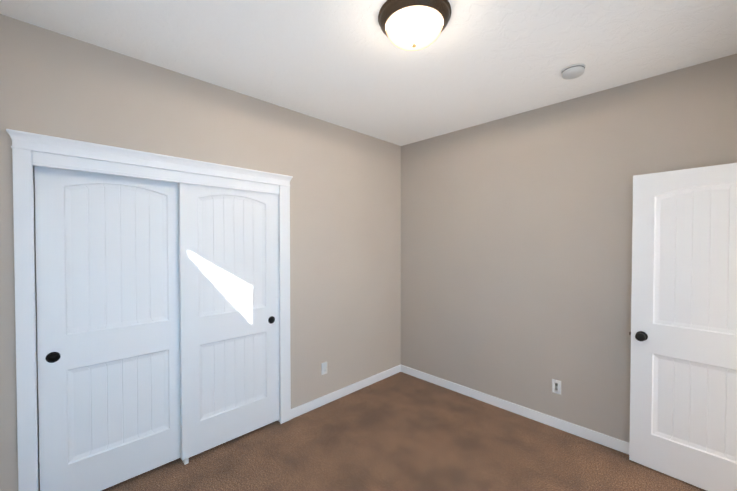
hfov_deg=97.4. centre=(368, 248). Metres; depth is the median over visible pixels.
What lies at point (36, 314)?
door frame
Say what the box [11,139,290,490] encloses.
trim
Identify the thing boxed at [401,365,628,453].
baseboard
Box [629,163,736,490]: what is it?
bedroom door
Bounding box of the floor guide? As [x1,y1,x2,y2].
[181,457,188,463]
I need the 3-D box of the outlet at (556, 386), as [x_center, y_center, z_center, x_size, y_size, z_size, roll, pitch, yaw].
[1.591,1.167,2.742,0.007,0.114,0.070,-1,1,-45]
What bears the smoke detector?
attached to the ceiling
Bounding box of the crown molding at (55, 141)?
[6,129,292,181]
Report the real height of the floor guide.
0.040 m
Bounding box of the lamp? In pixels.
[378,0,450,50]
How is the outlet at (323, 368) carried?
attached to the wall at (345, 254)
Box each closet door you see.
[34,166,180,490]
[178,183,278,460]
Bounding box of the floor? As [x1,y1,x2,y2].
[38,372,705,490]
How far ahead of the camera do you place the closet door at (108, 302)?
2.03 m
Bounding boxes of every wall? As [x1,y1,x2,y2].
[0,14,400,490]
[401,54,736,441]
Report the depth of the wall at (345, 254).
2.71 m
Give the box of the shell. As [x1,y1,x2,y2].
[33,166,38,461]
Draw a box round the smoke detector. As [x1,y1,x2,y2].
[561,64,584,78]
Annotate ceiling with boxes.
[0,0,736,145]
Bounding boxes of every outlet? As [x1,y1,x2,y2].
[321,362,326,374]
[552,379,560,394]
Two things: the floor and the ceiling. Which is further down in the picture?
the floor
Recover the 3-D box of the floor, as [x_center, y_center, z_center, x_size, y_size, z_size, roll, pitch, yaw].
[0.351,1.585,1.618,3.600,0.100,5.280,-1,1,-45]
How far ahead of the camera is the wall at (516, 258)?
2.78 m
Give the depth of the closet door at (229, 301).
2.51 m
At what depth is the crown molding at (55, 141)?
2.03 m
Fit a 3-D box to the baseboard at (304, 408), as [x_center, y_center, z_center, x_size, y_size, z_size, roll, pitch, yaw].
[-0.159,1.463,3.406,1.508,0.086,0.018,-1,1,-45]
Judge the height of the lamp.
0.154 m
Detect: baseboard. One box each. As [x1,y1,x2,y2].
[291,364,400,418]
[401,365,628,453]

